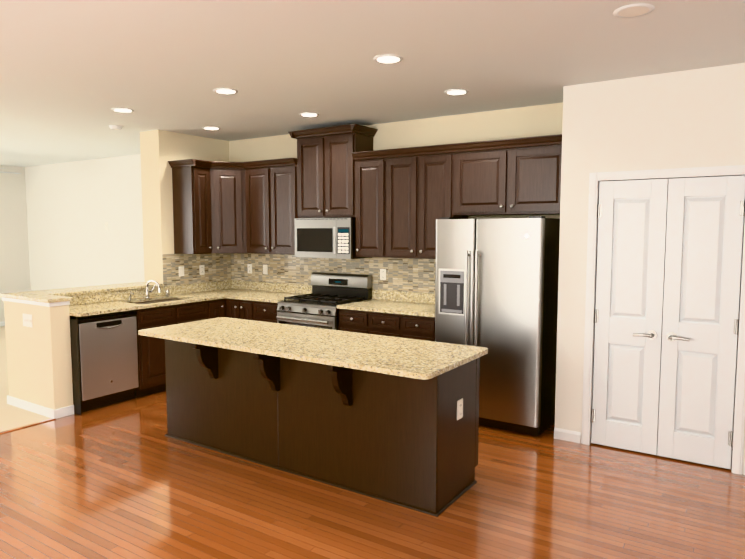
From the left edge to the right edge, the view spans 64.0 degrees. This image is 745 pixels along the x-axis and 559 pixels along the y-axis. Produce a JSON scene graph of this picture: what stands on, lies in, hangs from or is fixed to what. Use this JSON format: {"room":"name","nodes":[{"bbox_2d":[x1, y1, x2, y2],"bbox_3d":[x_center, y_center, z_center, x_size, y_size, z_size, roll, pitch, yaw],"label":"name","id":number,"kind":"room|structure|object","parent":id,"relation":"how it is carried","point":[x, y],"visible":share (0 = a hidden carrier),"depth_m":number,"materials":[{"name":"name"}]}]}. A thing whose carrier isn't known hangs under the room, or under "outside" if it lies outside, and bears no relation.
{"room":"kitchen","nodes":[
{"label":"kitchen","id":0,"kind":"room"},
{"bbox_2d":[0,165,30,321],"bbox_3d":[-8.279,-0.333,7.416,0.100,2.761,7.700,3,6,33],"label":"wall","id":1,"kind":"structure","parent":0,"point":[14,264],"depth_m":10.36,"materials":[{"name":"white paint"}]},
{"bbox_2d":[0,326,49,431],"bbox_3d":[-5.851,1.196,5.990,5.859,0.054,7.800,3,6,33],"label":"floor carpet","id":2,"kind":"object","parent":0,"point":[11,416],"depth_m":5.50,"materials":[{"name":"beige carpet"}]},
{"bbox_2d":[22,300,73,418],"bbox_3d":[-2.941,0.702,5.413,0.448,1.035,0.192,3,6,33],"label":"wall","id":3,"kind":"structure","parent":0,"point":[39,363],"depth_m":5.32,"materials":[{"name":"beige paint"}]},
{"bbox_2d":[23,314,32,327],"bbox_3d":[-3.132,0.372,5.404,0.160,0.115,0.014,3,6,33],"label":"light switch","id":4,"kind":"object","parent":3,"relation":"attached to","point":[27,320],"visible":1,"depth_m":5.40,"materials":[{"name":"white plastic"}]},
{"bbox_2d":[25,154,144,290],"bbox_3d":[-4.003,-0.488,9.255,5.190,2.761,0.100,3,6,33],"label":"wall","id":5,"kind":"structure","parent":0,"point":[73,207],"depth_m":9.56,"materials":[{"name":"white paint"}]},
{"bbox_2d":[10,130,228,409],"bbox_3d":[-2.566,-0.265,6.612,0.336,2.761,2.734,3,6,33],"label":"wall","id":6,"kind":"structure","parent":0,"point":[159,149],"depth_m":6.68,"materials":[{"name":"beige paint"}]},
{"bbox_2d":[0,282,163,305],"bbox_3d":[-2.745,0.168,6.025,0.876,0.134,1.533,3,6,33],"label":"bar","id":7,"kind":"object","parent":6,"relation":"on","point":[94,294],"visible":0.94,"depth_m":6.01,"materials":[{"name":"beige stone"}]},
{"bbox_2d":[168,160,207,253],"bbox_3d":[-2.041,-0.811,6.755,0.348,1.035,0.259,3,6,33],"label":"upper cabinet","id":8,"kind":"object","parent":6,"relation":"attached to","point":[189,182],"depth_m":6.64,"materials":[{"name":"brown wood"}]},
{"bbox_2d":[162,253,229,286],"bbox_3d":[-2.065,-0.137,7.089,0.007,0.362,1.020,3,6,33],"label":"tile backsplash","id":9,"kind":"structure","parent":6,"relation":"attached to","point":[217,266],"depth_m":7.03,"materials":[{"name":"tile"}]},
{"bbox_2d":[179,266,183,276],"bbox_3d":[-2.200,-0.093,6.868,0.014,0.115,0.072,3,6,33],"label":"electrical outlet","id":10,"kind":"object","parent":9,"relation":"attached to","point":[181,270],"visible":1,"depth_m":6.87,"materials":[{"name":"white plastic"}]},
{"bbox_2d":[199,265,204,274],"bbox_3d":[-2.036,-0.114,7.119,0.008,0.115,0.072,3,6,33],"label":"electrical outlet","id":11,"kind":"object","parent":9,"relation":"attached to","point":[201,269],"visible":1,"depth_m":7.12,"materials":[{"name":"white plastic"}]},
{"bbox_2d":[0,391,744,558],"bbox_3d":[-0.098,1.519,2.193,7.940,0.050,7.800,3,6,33],"label":"floor","id":12,"kind":"structure","parent":0,"point":[128,479],"depth_m":3.62,"materials":[{"name":"brown wood"}]},
{"bbox_2d":[0,418,54,433],"bbox_3d":[-4.188,1.404,3.202,0.040,0.008,4.975,3,6,33],"label":"threshold strip","id":13,"kind":"object","parent":12,"relation":"on","point":[24,426],"depth_m":5.07,"materials":[{"name":"brown wood"}]},
{"bbox_2d":[69,280,260,415],"bbox_3d":[-2.175,0.566,6.414,0.630,1.138,2.340,3,6,33],"label":"base cabinet","id":14,"kind":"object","parent":12,"relation":"on","point":[179,304],"depth_m":5.99,"materials":[{"name":"beige stone"}]},
{"bbox_2d":[78,312,138,412],"bbox_3d":[-2.652,0.760,5.707,0.513,0.866,0.600,3,6,33],"label":"dishwasher","id":15,"kind":"object","parent":14,"relation":"in","point":[108,358],"visible":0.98,"depth_m":5.56,"materials":[{"name":"silver metal"}]},
{"bbox_2d":[155,337,487,516],"bbox_3d":[-0.521,0.881,4.320,2.477,0.864,0.866,3,6,33],"label":"kitchen island","id":16,"kind":"object","parent":12,"relation":"on","point":[371,415],"depth_m":3.89,"materials":[{"name":"brown wood"}]},
{"bbox_2d":[138,317,487,380],"bbox_3d":[-0.525,0.436,4.254,2.540,0.030,0.875,3,6,33],"label":"island countertop","id":17,"kind":"structure","parent":16,"relation":"on","point":[371,353],"depth_m":4.00,"materials":[{"name":"beige stone"}]},
{"bbox_2d":[457,398,462,419],"bbox_3d":[0.543,0.805,3.696,0.008,0.120,0.075,3,6,33],"label":"outlet","id":18,"kind":"object","parent":16,"relation":"attached to","point":[460,409],"visible":1,"depth_m":3.69,"materials":[{"name":"white plastic"}]},
{"bbox_2d":[276,272,371,329],"bbox_3d":[-0.522,0.551,6.284,0.760,1.190,0.714,3,6,33],"label":"stove","id":19,"kind":"object","parent":12,"relation":"on","point":[316,307],"visible":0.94,"depth_m":6.23,"materials":[{"name":"grey metal"}]},
{"bbox_2d":[225,282,434,340],"bbox_3d":[-0.623,0.621,6.410,3.225,1.029,0.680,3,6,33],"label":"base cabinets","id":20,"kind":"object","parent":12,"relation":"on","point":[410,315],"depth_m":5.97,"materials":[{"name":"brown wood"}]},
{"bbox_2d":[435,216,559,435],"bbox_3d":[1.090,0.350,5.183,0.932,1.775,0.734,3,6,33],"label":"fridge","id":21,"kind":"object","parent":12,"relation":"on","point":[496,287],"visible":0.77,"depth_m":4.87,"materials":[{"name":"grey metal"}]},
{"bbox_2d":[0,0,744,166],"bbox_3d":[-2.541,-1.443,3.567,13.800,0.100,7.800,3,6,33],"label":"ceiling","id":22,"kind":"structure","parent":0,"point":[73,73],"depth_m":3.83,"materials":[{"name":"white paint"}]},
{"bbox_2d":[109,125,122,129],"bbox_3d":[-2.717,-1.607,6.317,0.144,0.036,0.144,3,6,33],"label":"smoke detector","id":23,"kind":"object","parent":22,"relation":"attached to","point":[115,127],"visible":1,"depth_m":6.27,"materials":[{"name":"white paint"}]},
{"bbox_2d":[112,108,133,111],"bbox_3d":[-2.286,-1.550,5.457,0.190,0.006,0.190,3,6,33],"label":"recessed light","id":24,"kind":"object","parent":22,"relation":"in","point":[122,110],"visible":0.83,"depth_m":5.46,"materials":[{"name":"white glass"}]},
{"bbox_2d":[202,127,219,129],"bbox_3d":[-1.739,-1.632,6.430,0.190,0.006,0.190,3,6,33],"label":"recessed light","id":25,"kind":"object","parent":22,"relation":"in","point":[213,128],"visible":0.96,"depth_m":6.43,"materials":[{"name":"white glass"}]},
{"bbox_2d":[213,88,237,93],"bbox_3d":[-1.159,-1.486,4.705,0.190,0.006,0.190,3,6,33],"label":"recessed light","id":26,"kind":"object","parent":22,"relation":"in","point":[225,91],"visible":0.98,"depth_m":4.70,"materials":[{"name":"white glass"}]},
{"bbox_2d":[299,113,318,116],"bbox_3d":[-0.601,-1.568,5.671,0.190,0.006,0.190,3,6,33],"label":"recessed light","id":27,"kind":"object","parent":22,"relation":"in","point":[309,114],"visible":0.94,"depth_m":5.65,"materials":[{"name":"white glass"}]},
{"bbox_2d":[373,55,402,63],"bbox_3d":[0.101,-1.411,3.819,0.190,0.006,0.190,3,6,33],"label":"recessed light","id":28,"kind":"object","parent":22,"relation":"in","point":[387,59],"visible":0.98,"depth_m":3.81,"materials":[{"name":"white glass"}]},
{"bbox_2d":[444,89,468,94],"bbox_3d":[0.668,-1.489,4.737,0.190,0.006,0.190,3,6,33],"label":"recessed light","id":29,"kind":"object","parent":22,"relation":"in","point":[456,92],"visible":0.94,"depth_m":4.73,"materials":[{"name":"white glass"}]},
{"bbox_2d":[613,4,654,17],"bbox_3d":[1.305,-1.340,2.976,0.190,0.006,0.190,3,6,33],"label":"smoke detector","id":30,"kind":"object","parent":22,"relation":"in","point":[633,10],"visible":1,"depth_m":2.96,"materials":[{"name":"white paint"}]},
{"bbox_2d":[229,103,562,293],"bbox_3d":[0.060,-0.243,6.356,4.799,2.761,0.100,3,6,33],"label":"wall","id":31,"kind":"structure","parent":0,"point":[534,121],"depth_m":5.74,"materials":[{"name":"beige paint"}]},
{"bbox_2d":[204,160,251,253],"bbox_3d":[-1.684,-0.831,6.994,0.680,1.035,0.679,3,6,33],"label":"upper cabinet","id":32,"kind":"object","parent":31,"relation":"attached to","point":[227,181],"depth_m":6.80,"materials":[{"name":"brown wood"}]},
{"bbox_2d":[248,160,275,253],"bbox_3d":[-1.178,-0.820,6.858,0.458,1.035,0.347,3,6,33],"label":"upper cabinet","id":33,"kind":"object","parent":31,"relation":"attached to","point":[261,173],"depth_m":6.69,"materials":[{"name":"brown wood"}]},
{"bbox_2d":[276,158,295,254],"bbox_3d":[-0.915,-0.805,6.685,0.460,1.035,0.347,3,6,33],"label":"upper cabinet","id":34,"kind":"object","parent":31,"relation":"attached to","point":[285,174],"depth_m":6.50,"materials":[{"name":"brown wood"}]},
{"bbox_2d":[292,128,331,217],"bbox_3d":[-0.534,-1.120,6.405,0.453,0.911,0.347,3,6,33],"label":"upper cabinet","id":35,"kind":"object","parent":31,"relation":"attached to","point":[313,194],"depth_m":6.26,"materials":[{"name":"brown wood"}]},
{"bbox_2d":[294,218,371,258],"bbox_3d":[-0.419,-0.443,6.351,0.740,0.416,0.402,3,6,33],"label":"microwave","id":36,"kind":"object","parent":35,"relation":"attached to","point":[333,238],"visible":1,"depth_m":6.16,"materials":[{"name":"grey metal"}]},
{"bbox_2d":[230,253,434,293],"bbox_3d":[-0.437,-0.099,6.633,3.228,0.362,0.008,3,6,33],"label":"tile backsplash","id":37,"kind":"structure","parent":31,"relation":"attached to","point":[410,275],"depth_m":6.59,"materials":[{"name":"tile"}]},
{"bbox_2d":[247,264,251,273],"bbox_3d":[-1.511,-0.132,7.334,0.072,0.115,0.008,3,6,33],"label":"electrical outlet","id":38,"kind":"object","parent":37,"relation":"attached to","point":[249,266],"visible":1,"depth_m":7.33,"materials":[{"name":"white plastic"}]},
{"bbox_2d":[263,265,267,273],"bbox_3d":[-1.296,-0.120,7.189,0.072,0.115,0.014,3,6,33],"label":"electrical outlet","id":39,"kind":"object","parent":37,"relation":"attached to","point":[265,269],"visible":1,"depth_m":7.18,"materials":[{"name":"white plastic"}]},
{"bbox_2d":[380,269,385,279],"bbox_3d":[0.110,-0.052,6.263,0.072,0.115,0.008,3,6,33],"label":"electrical outlet","id":40,"kind":"object","parent":37,"relation":"attached to","point":[382,274],"visible":1,"depth_m":6.26,"materials":[{"name":"white plastic"}]},
{"bbox_2d":[328,124,375,217],"bbox_3d":[-0.276,-1.105,6.235,0.454,0.911,0.347,3,6,33],"label":"upper cabinet","id":41,"kind":"object","parent":31,"relation":"attached to","point":[343,140],"depth_m":6.05,"materials":[{"name":"brown wood"}]},
{"bbox_2d":[352,148,391,257],"bbox_3d":[0.094,-0.749,6.018,0.435,1.035,0.347,3,6,33],"label":"upper cabinet","id":42,"kind":"object","parent":31,"relation":"attached to","point":[371,175],"depth_m":5.87,"materials":[{"name":"brown wood"}]},
{"bbox_2d":[392,146,423,258],"bbox_3d":[0.367,-0.734,5.838,0.507,1.035,0.347,3,6,33],"label":"upper cabinet","id":43,"kind":"object","parent":31,"relation":"attached to","point":[398,204],"depth_m":5.65,"materials":[{"name":"brown wood"}]},
{"bbox_2d":[424,144,467,258],"bbox_3d":[0.669,-0.717,5.639,0.507,1.035,0.347,3,6,33],"label":"upper cabinet","id":44,"kind":"object","parent":31,"relation":"attached to","point":[441,162],"depth_m":5.46,"materials":[{"name":"brown wood"}]},
{"bbox_2d":[460,138,515,215],"bbox_3d":[1.066,-0.896,5.360,0.588,0.630,0.347,3,6,33],"label":"upper cabinet","id":45,"kind":"object","parent":31,"relation":"attached to","point":[487,176],"depth_m":5.19,"materials":[{"name":"brown wood"}]},
{"bbox_2d":[516,134,561,214],"bbox_3d":[1.436,-0.876,5.115,0.589,0.630,0.347,3,6,33],"label":"upper cabinet","id":46,"kind":"object","parent":31,"relation":"attached to","point":[539,159],"depth_m":4.94,"materials":[{"name":"brown wood"}]},
{"bbox_2d":[555,63,744,473],"bbox_3d":[3.369,-0.030,3.836,4.111,2.761,0.700,3,6,33],"label":"wall","id":47,"kind":"structure","parent":0,"point":[687,119],"depth_m":4.36,"materials":[{"name":"white paint"}]},
{"bbox_2d":[554,428,744,474],"bbox_3d":[3.172,1.328,3.652,4.111,0.085,0.014,3,6,33],"label":"baseboard","id":48,"kind":"structure","parent":47,"relation":"attached to","point":[567,435],"depth_m":4.72,"materials":[{"name":"white paint"}]},
{"bbox_2d":[581,165,744,474],"bbox_3d":[2.115,0.261,4.332,1.070,2.096,0.141,3,6,33],"label":"door frame","id":49,"kind":"structure","parent":47,"relation":"attached to","point":[595,178],"depth_m":4.36,"materials":[{"name":"white paint"}]},
{"bbox_2d":[591,175,744,468],"bbox_3d":[2.084,0.292,4.288,0.938,2.018,0.107,3,6,33],"label":"double door","id":50,"kind":"structure","parent":47,"relation":"in","point":[668,276],"depth_m":4.28,"materials":[{"name":"white paint"}]}
]}

